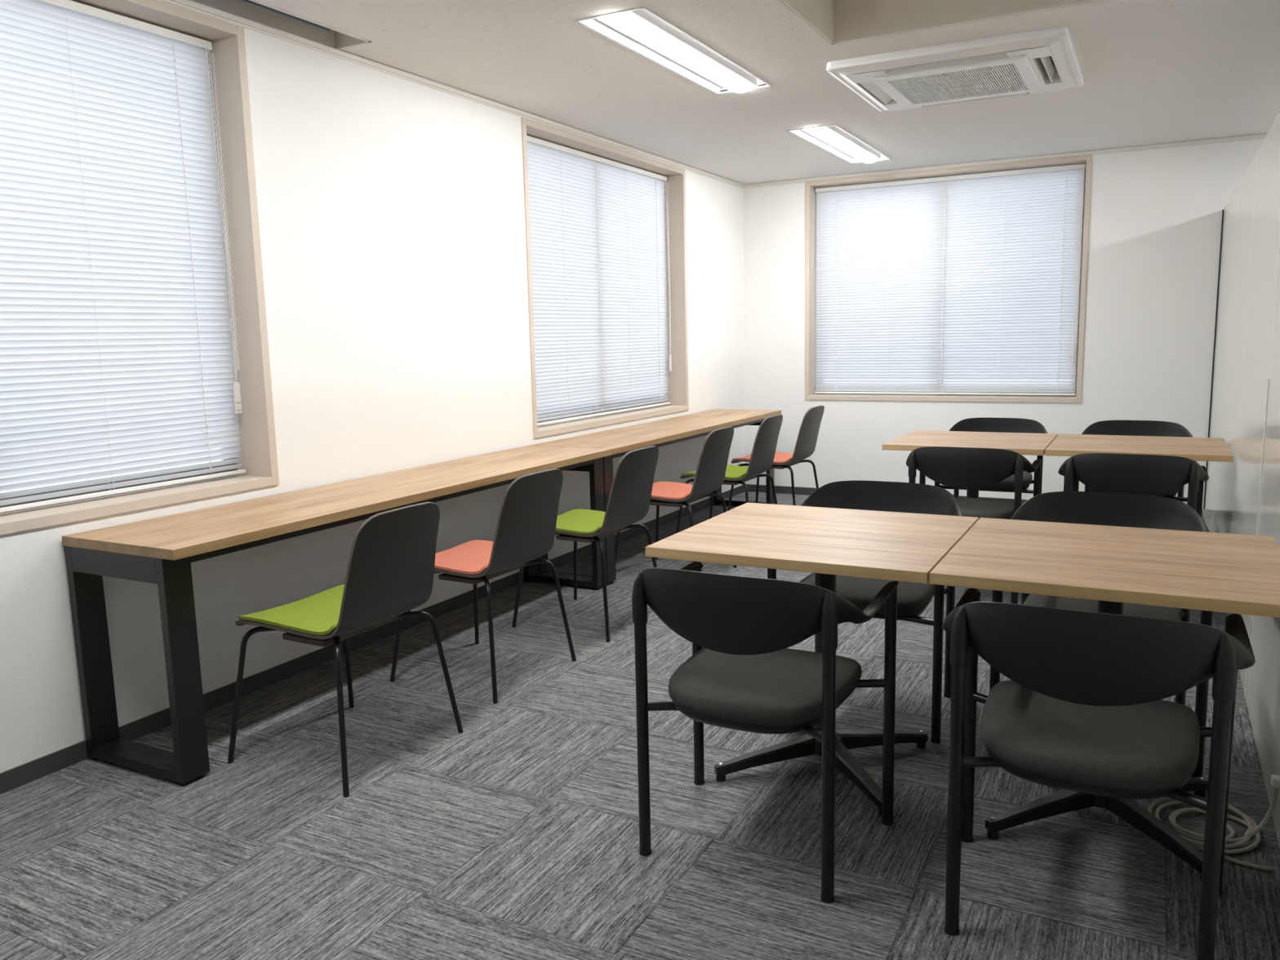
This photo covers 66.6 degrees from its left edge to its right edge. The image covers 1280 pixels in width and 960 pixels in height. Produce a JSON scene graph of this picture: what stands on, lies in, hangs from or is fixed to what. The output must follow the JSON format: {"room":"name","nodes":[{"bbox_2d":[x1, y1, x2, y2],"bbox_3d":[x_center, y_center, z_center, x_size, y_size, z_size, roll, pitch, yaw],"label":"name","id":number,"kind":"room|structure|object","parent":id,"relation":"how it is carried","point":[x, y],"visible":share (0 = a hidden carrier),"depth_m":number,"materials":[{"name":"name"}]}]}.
{"room":"office break room","nodes":[
{"label":"office break room","id":0,"kind":"room"},
{"bbox_2d":[0,0,744,773],"bbox_3d":[-1.613,-0.577,3.523,0.300,2.750,10.521,3,10,28],"label":"wall","id":1,"kind":"structure","parent":0,"point":[391,208],"depth_m":4.03,"materials":[{"name":"white paper"}]},
{"bbox_2d":[0,0,279,535],"bbox_3d":[-1.955,-0.664,2.789,0.248,1.642,1.956,3,10,28],"label":"window","id":2,"kind":"structure","parent":1,"relation":"in","point":[256,420],"depth_m":3.53,"materials":[{"name":"beige"}]},
{"bbox_2d":[0,0,245,512],"bbox_3d":[-1.954,-0.666,2.788,0.049,1.556,1.866,3,10,28],"label":"blind","id":3,"kind":"object","parent":2,"relation":"attached to","point":[116,344],"visible":1,"depth_m":3.20,"materials":[{"name":"white"}]},
{"bbox_2d":[237,0,329,31],"bbox_3d":[-1.882,-1.504,2.329,0.040,0.068,3.045,3,10,28],"label":"rail","id":4,"kind":"object","parent":1,"relation":"attached to","point":[247,2],"visible":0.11,"depth_m":3.47,"materials":[{"name":"grey"}]},
{"bbox_2d":[0,484,745,794],"bbox_3d":[-1.517,0.781,3.519,0.008,0.060,10.221,3,10,28],"label":"baseboard","id":5,"kind":"structure","parent":1,"relation":"attached to","point":[25,773],"depth_m":3.78,"materials":[{"name":"grey"}]},
{"bbox_2d":[160,0,744,188],"bbox_3d":[-1.568,-1.579,3.166,0.012,0.030,10.221,3,10,28],"label":"trim","id":6,"kind":"structure","parent":1,"relation":"attached to","point":[187,4],"depth_m":4.22,"materials":[{"name":"white"}]},
{"bbox_2d":[520,117,688,438],"bbox_3d":[-0.236,-1.182,6.012,0.248,1.647,1.956,3,10,28],"label":"window","id":7,"kind":"structure","parent":1,"relation":"in","point":[677,384],"depth_m":6.49,"materials":[{"name":"beige"}]},
{"bbox_2d":[526,135,671,425],"bbox_3d":[-0.236,-1.184,6.011,0.049,1.561,1.866,3,10,28],"label":"blind","id":8,"kind":"object","parent":7,"relation":"attached to","point":[597,227],"visible":0.8,"depth_m":5.97,"materials":[{"name":"white"}]},
{"bbox_2d":[0,491,1279,959],"bbox_3d":[1.291,1.019,2.117,6.900,0.120,10.721,3,10,28],"label":"floor","id":9,"kind":"structure","parent":0,"point":[514,834],"depth_m":2.52,"materials":[{"name":"carpet"}]},
{"bbox_2d":[62,445,613,785],"bbox_3d":[-0.943,0.363,4.003,0.513,0.720,2.514,3,10,28],"label":"desk","id":10,"kind":"object","parent":9,"relation":"on","point":[161,551],"visible":0.97,"depth_m":3.05,"materials":[{"name":"brown wood"}]},
{"bbox_2d":[227,502,463,797],"bbox_3d":[-0.921,0.461,3.059,0.563,0.803,0.524,3,10,29],"label":"chair","id":11,"kind":"object","parent":9,"relation":"on","point":[390,570],"visible":1,"depth_m":2.92,"materials":[{"name":"grey"}]},
{"bbox_2d":[238,584,344,635],"bbox_3d":[-0.963,0.401,3.073,0.415,0.046,0.426,3,10,29],"label":"seat cushion","id":12,"kind":"object","parent":11,"relation":"on","point":[318,614],"depth_m":2.98,"materials":[{"name":"green fabric"}]},
{"bbox_2d":[390,468,576,703],"bbox_3d":[-0.593,0.351,3.748,0.563,0.803,0.524,4,10,30],"label":"chair","id":13,"kind":"object","parent":9,"relation":"on","point":[526,527],"visible":0.83,"depth_m":3.61,"materials":[{"name":"black"}]},
{"bbox_2d":[434,539,493,574],"bbox_3d":[-0.635,0.291,3.762,0.415,0.046,0.426,4,10,30],"label":"seat cushion","id":14,"kind":"object","parent":13,"relation":"on","point":[472,557],"depth_m":3.71,"materials":[{"name":"fabric"}]},
{"bbox_2d":[511,445,658,642],"bbox_3d":[-0.215,0.244,4.414,0.563,0.803,0.524,3,10,29],"label":"chair","id":15,"kind":"object","parent":9,"relation":"on","point":[631,489],"visible":0.87,"depth_m":4.27,"materials":[{"name":"black"}]},
{"bbox_2d":[555,508,605,533],"bbox_3d":[-0.257,0.183,4.428,0.415,0.046,0.426,3,10,29],"label":"seat cushion","id":16,"kind":"object","parent":15,"relation":"on","point":[579,521],"depth_m":4.41,"materials":[{"name":"green fabric"}]},
{"bbox_2d":[529,408,781,585],"bbox_3d":[0.230,0.009,6.203,0.513,0.720,2.514,3,10,28],"label":"desk","id":17,"kind":"object","parent":9,"relation":"on","point":[623,440],"visible":0.5,"depth_m":5.69,"materials":[{"name":"brown wood"}]},
{"bbox_2d":[615,426,737,568],"bbox_3d":[0.202,0.112,5.235,0.563,0.803,0.524,3,10,29],"label":"chair","id":18,"kind":"object","parent":9,"relation":"on","point":[710,473],"visible":0.72,"depth_m":5.10,"materials":[{"name":"black"}]},
{"bbox_2d":[651,481,693,499],"bbox_3d":[0.160,0.052,5.248,0.415,0.046,0.426,3,10,29],"label":"seat cushion","id":19,"kind":"object","parent":18,"relation":"on","point":[660,490],"depth_m":5.23,"materials":[{"name":"fabric"}]},
{"bbox_2d":[675,413,782,533],"bbox_3d":[0.561,0.003,5.913,0.563,0.803,0.524,3,10,29],"label":"chair","id":20,"kind":"object","parent":9,"relation":"on","point":[762,459],"visible":0.7,"depth_m":5.77,"materials":[{"name":"black"}]},
{"bbox_2d":[681,464,747,478],"bbox_3d":[0.519,-0.058,5.926,0.415,0.046,0.426,3,10,29],"label":"seat cushion","id":21,"kind":"object","parent":20,"relation":"on","point":[732,471],"depth_m":5.87,"materials":[{"name":"green fabric"}]},
{"bbox_2d":[631,561,898,903],"bbox_3d":[0.304,0.550,2.455,0.587,0.750,0.484,3,10,28],"label":"armchair","id":22,"kind":"object","parent":9,"relation":"on","point":[741,673],"visible":1,"depth_m":2.26,"materials":[{"name":"black plastic"}]},
{"bbox_2d":[631,572,647,624],"bbox_3d":[-0.001,0.284,2.351,0.037,0.126,0.038,3,10,28],"label":"chair armrest","id":23,"kind":"object","parent":22,"relation":"attached to","point":[639,596],"depth_m":2.34,"materials":[{"name":"black plastic"}]},
{"bbox_2d":[820,592,837,650],"bbox_3d":[0.415,0.307,2.133,0.037,0.126,0.038,3,10,28],"label":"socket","id":24,"kind":"object","parent":22,"relation":"attached to","point":[828,601],"depth_m":2.12,"materials":[{"name":"black plastic"}]},
{"bbox_2d":[727,405,824,511],"bbox_3d":[0.928,-0.098,6.536,0.563,0.803,0.524,4,10,30],"label":"chair","id":25,"kind":"object","parent":9,"relation":"on","point":[806,440],"visible":0.65,"depth_m":6.39,"materials":[{"name":"black"}]},
{"bbox_2d":[732,451,793,462],"bbox_3d":[0.886,-0.159,6.551,0.415,0.046,0.426,4,10,30],"label":"seat cushion","id":26,"kind":"object","parent":25,"relation":"on","point":[780,457],"depth_m":6.48,"materials":[{"name":"fabric"}]},
{"bbox_2d":[645,502,978,815],"bbox_3d":[0.527,0.503,2.845,0.748,0.720,0.748,3,10,28],"label":"square table","id":27,"kind":"object","parent":9,"relation":"on","point":[827,543],"visible":0.73,"depth_m":2.74,"materials":[{"name":"brown wood"}]},
{"bbox_2d":[767,480,962,743],"bbox_3d":[0.783,0.409,3.331,0.587,0.750,0.484,3,10,28],"label":"armchair","id":28,"kind":"object","parent":9,"relation":"on","point":[913,598],"visible":0.41,"depth_m":3.34,"materials":[{"name":"black plastic"}]},
{"bbox_2d":[882,430,1057,497],"bbox_3d":[1.720,0.145,5.067,0.748,0.720,0.748,3,10,28],"label":"square table","id":29,"kind":"object","parent":9,"relation":"on","point":[1023,443],"visible":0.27,"depth_m":4.94,"materials":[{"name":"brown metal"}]},
{"bbox_2d":[906,446,1041,604],"bbox_3d":[1.585,0.190,4.682,0.587,0.750,0.484,3,10,28],"label":"armchair","id":30,"kind":"object","parent":9,"relation":"on","point":[962,468],"visible":0.64,"depth_m":4.45,"materials":[{"name":"black plastic"}]},
{"bbox_2d":[908,450,916,477],"bbox_3d":[1.280,-0.076,4.578,0.037,0.126,0.038,3,10,28],"label":"socket","id":31,"kind":"object","parent":30,"relation":"attached to","point":[913,455],"depth_m":4.56,"materials":[{"name":"black plastic"}]},
{"bbox_2d":[1013,453,1023,482],"bbox_3d":[1.696,-0.053,4.360,0.037,0.126,0.038,3,10,28],"label":"socket","id":32,"kind":"object","parent":30,"relation":"attached to","point":[1018,458],"depth_m":4.35,"materials":[{"name":"black plastic"}]},
{"bbox_2d":[934,417,1047,497],"bbox_3d":[2.051,0.032,5.673,0.587,0.750,0.484,3,10,28],"label":"armchair","id":33,"kind":"object","parent":9,"relation":"on","point":[984,424],"visible":0.19,"depth_m":5.76,"materials":[{"name":"black plastic"}]},
{"bbox_2d":[942,587,1255,959],"bbox_3d":[0.963,0.587,2.110,0.587,0.750,0.484,3,10,28],"label":"armchair","id":34,"kind":"object","parent":9,"relation":"on","point":[1082,708],"visible":1,"depth_m":1.91,"materials":[{"name":"black plastic"}]},
{"bbox_2d":[949,605,968,667],"bbox_3d":[0.658,0.321,2.006,0.037,0.126,0.038,3,10,28],"label":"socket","id":35,"kind":"object","parent":34,"relation":"attached to","point":[959,636],"depth_m":1.99,"materials":[{"name":"black plastic"}]},
{"bbox_2d":[1211,634,1236,703],"bbox_3d":[1.074,0.344,1.788,0.037,0.126,0.038,3,10,28],"label":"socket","id":36,"kind":"object","parent":34,"relation":"attached to","point":[1224,646],"depth_m":1.78,"materials":[{"name":"black plastic"}]},
{"bbox_2d":[989,491,1213,777],"bbox_3d":[1.415,0.445,3.000,0.587,0.750,0.484,3,10,28],"label":"armchair","id":37,"kind":"object","parent":9,"relation":"on","point":[1091,508],"visible":0.31,"depth_m":3.08,"materials":[{"name":"black plastic"}]},
{"bbox_2d":[929,517,1279,881],"bbox_3d":[1.193,0.540,2.496,0.748,0.720,0.748,3,10,28],"label":"square table","id":38,"kind":"object","parent":9,"relation":"on","point":[1113,566],"visible":0.68,"depth_m":2.37,"materials":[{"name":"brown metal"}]},
{"bbox_2d":[1057,453,1208,517],"bbox_3d":[2.168,0.230,4.327,0.587,0.750,0.484,3,10,28],"label":"armchair","id":39,"kind":"object","parent":9,"relation":"on","point":[1157,475],"visible":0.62,"depth_m":4.08,"materials":[{"name":"black plastic"}]},
{"bbox_2d":[1064,457,1074,486],"bbox_3d":[1.862,-0.036,4.223,0.037,0.126,0.038,3,10,28],"label":"socket","id":40,"kind":"object","parent":39,"relation":"attached to","point":[1069,463],"depth_m":4.21,"materials":[{"name":"black plastic"}]},
{"bbox_2d":[1188,461,1199,492],"bbox_3d":[2.278,-0.013,4.005,0.037,0.126,0.038,3,10,28],"label":"socket","id":41,"kind":"object","parent":39,"relation":"attached to","point":[1193,467],"depth_m":3.99,"materials":[{"name":"black plastic"}]},
{"bbox_2d":[1072,420,1196,505],"bbox_3d":[2.696,0.068,5.335,0.587,0.750,0.484,3,10,28],"label":"armchair","id":42,"kind":"object","parent":9,"relation":"on","point":[1127,428],"visible":0.18,"depth_m":5.46,"materials":[{"name":"black plastic"}]},
{"bbox_2d":[1044,433,1233,462],"bbox_3d":[2.387,0.182,4.717,0.748,0.720,0.748,3,10,28],"label":"square table","id":43,"kind":"object","parent":9,"relation":"on","point":[1196,449],"visible":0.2,"depth_m":4.55,"materials":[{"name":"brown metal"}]},
{"bbox_2d":[1146,774,1279,871],"bbox_3d":[1.457,0.815,2.481,0.288,0.174,0.319,3,10,28],"label":"coiled cable","id":44,"kind":"object","parent":9,"relation":"on","point":[1253,828],"visible":0.69,"depth_m":2.43,"materials":[{"name":"beige plastic"}]},
{"bbox_2d":[257,0,1279,184],"bbox_3d":[1.232,-1.652,1.719,6.900,0.418,10.721,3,10,28],"label":"ceiling","id":45,"kind":"structure","parent":0,"point":[1153,72],"depth_m":4.45,"materials":[{"name":"white paint"}]},
{"bbox_2d":[189,0,371,49],"bbox_3d":[-1.891,-1.510,2.365,0.190,0.091,3.300,3,10,28],"label":"trim","id":46,"kind":"structure","parent":45,"relation":"attached to","point":[335,38],"depth_m":3.60,"materials":[{"name":"white"}]},
{"bbox_2d":[574,6,773,94],"bbox_3d":[0.193,-1.798,4.075,0.285,0.093,1.312,3,10,28],"label":"ceiling light","id":47,"kind":"object","parent":45,"relation":"attached to","point":[640,30],"visible":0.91,"depth_m":3.97,"materials":[{"name":"white"}]},
{"bbox_2d":[787,124,891,163],"bbox_3d":[1.278,-2.125,6.110,0.285,0.093,1.312,3,10,28],"label":"ceiling light","id":48,"kind":"object","parent":45,"relation":"attached to","point":[834,140],"visible":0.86,"depth_m":6.05,"materials":[{"name":"white"}]},
{"bbox_2d":[804,126,878,163],"bbox_3d":[1.278,-2.103,6.114,0.124,0.048,1.260,3,10,28],"label":"diffuser","id":49,"kind":"object","parent":48,"relation":"attached to","point":[833,136],"depth_m":6.02,"materials":[{"name":"white"}]},
{"bbox_2d":[780,0,1102,44],"bbox_3d":[0.935,-1.704,2.910,1.235,0.191,1.640,3,10,28],"label":"ceiling beam","id":50,"kind":"structure","parent":45,"relation":"attached to","point":[838,21],"depth_m":3.75,"materials":[{"name":"white paint"}]},
{"bbox_2d":[772,0,1117,47],"bbox_3d":[0.937,-1.611,2.924,1.279,0.006,1.684,3,10,28],"label":"trim","id":51,"kind":"structure","parent":45,"relation":"attached to","point":[779,2],"depth_m":3.66,"materials":[{"name":"white"}]},
{"bbox_2d":[826,26,1083,111],"bbox_3d":[1.444,-1.905,4.392,0.964,0.244,0.964,3,10,28],"label":"air conditioner","id":52,"kind":"object","parent":45,"relation":"attached to","point":[1034,61],"visible":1,"depth_m":4.21,"materials":[{"name":"white plastic"}]},
{"bbox_2d":[888,63,1027,103],"bbox_3d":[1.446,-1.794,4.408,0.524,0.016,0.524,3,10,28],"label":"grille","id":53,"kind":"object","parent":52,"relation":"attached to","point":[1003,78],"depth_m":4.40,"materials":[{"name":"white plastic"}]},
{"bbox_2d":[742,138,1263,518],"bbox_3d":[3.731,-1.130,6.435,6.400,2.750,0.300,3,10,28],"label":"wall","id":54,"kind":"structure","parent":0,"point":[1155,218],"depth_m":6.58,"materials":[{"name":"white paper"}]},
{"bbox_2d":[804,154,1092,403],"bbox_3d":[2.205,-1.413,7.164,1.978,1.653,0.248,3,10,28],"label":"window","id":55,"kind":"structure","parent":54,"relation":"in","point":[811,186],"depth_m":7.13,"materials":[{"name":"beige"}]},
{"bbox_2d":[814,164,1085,395],"bbox_3d":[2.200,-1.414,7.154,1.888,1.567,0.049,3,10,28],"label":"blind","id":56,"kind":"object","parent":55,"relation":"attached to","point":[974,283],"visible":1,"depth_m":7.12,"materials":[{"name":"white"}]},
{"bbox_2d":[746,484,1202,515],"bbox_3d":[2.300,0.144,7.226,3.244,0.060,0.008,3,10,28],"label":"baseboard","id":57,"kind":"structure","parent":54,"relation":"attached to","point":[762,488],"depth_m":7.80,"materials":[{"name":"grey"}]},
{"bbox_2d":[743,133,1266,188],"bbox_3d":[3.640,-2.139,6.142,6.388,0.030,0.012,3,10,28],"label":"trim","id":58,"kind":"structure","parent":54,"relation":"attached to","point":[1259,136],"depth_m":6.63,"materials":[{"name":"white"}]},
{"bbox_2d":[1203,209,1223,509],"bbox_3d":[3.733,-0.730,6.319,0.037,1.992,0.013,3,10,28],"label":"trim","id":59,"kind":"structure","parent":54,"relation":"attached to","point":[1223,210],"depth_m":6.30,"materials":[{"name":"black"}]},
{"bbox_2d":[1204,111,1279,848],"bbox_3d":[1.405,-0.027,1.938,0.036,1.988,10.004,3,10,28],"label":"wall","id":60,"kind":"structure","parent":0,"point":[1247,347],"depth_m":3.62,"materials":[{"name":"white"}]},
{"bbox_2d":[1244,378,1269,698],"bbox_3d":[2.061,0.210,3.259,0.004,1.090,0.012,3,10,28],"label":"trim","id":61,"kind":"structure","parent":60,"relation":"attached to","point":[1268,379],"depth_m":3.22,"materials":[{"name":"white"}]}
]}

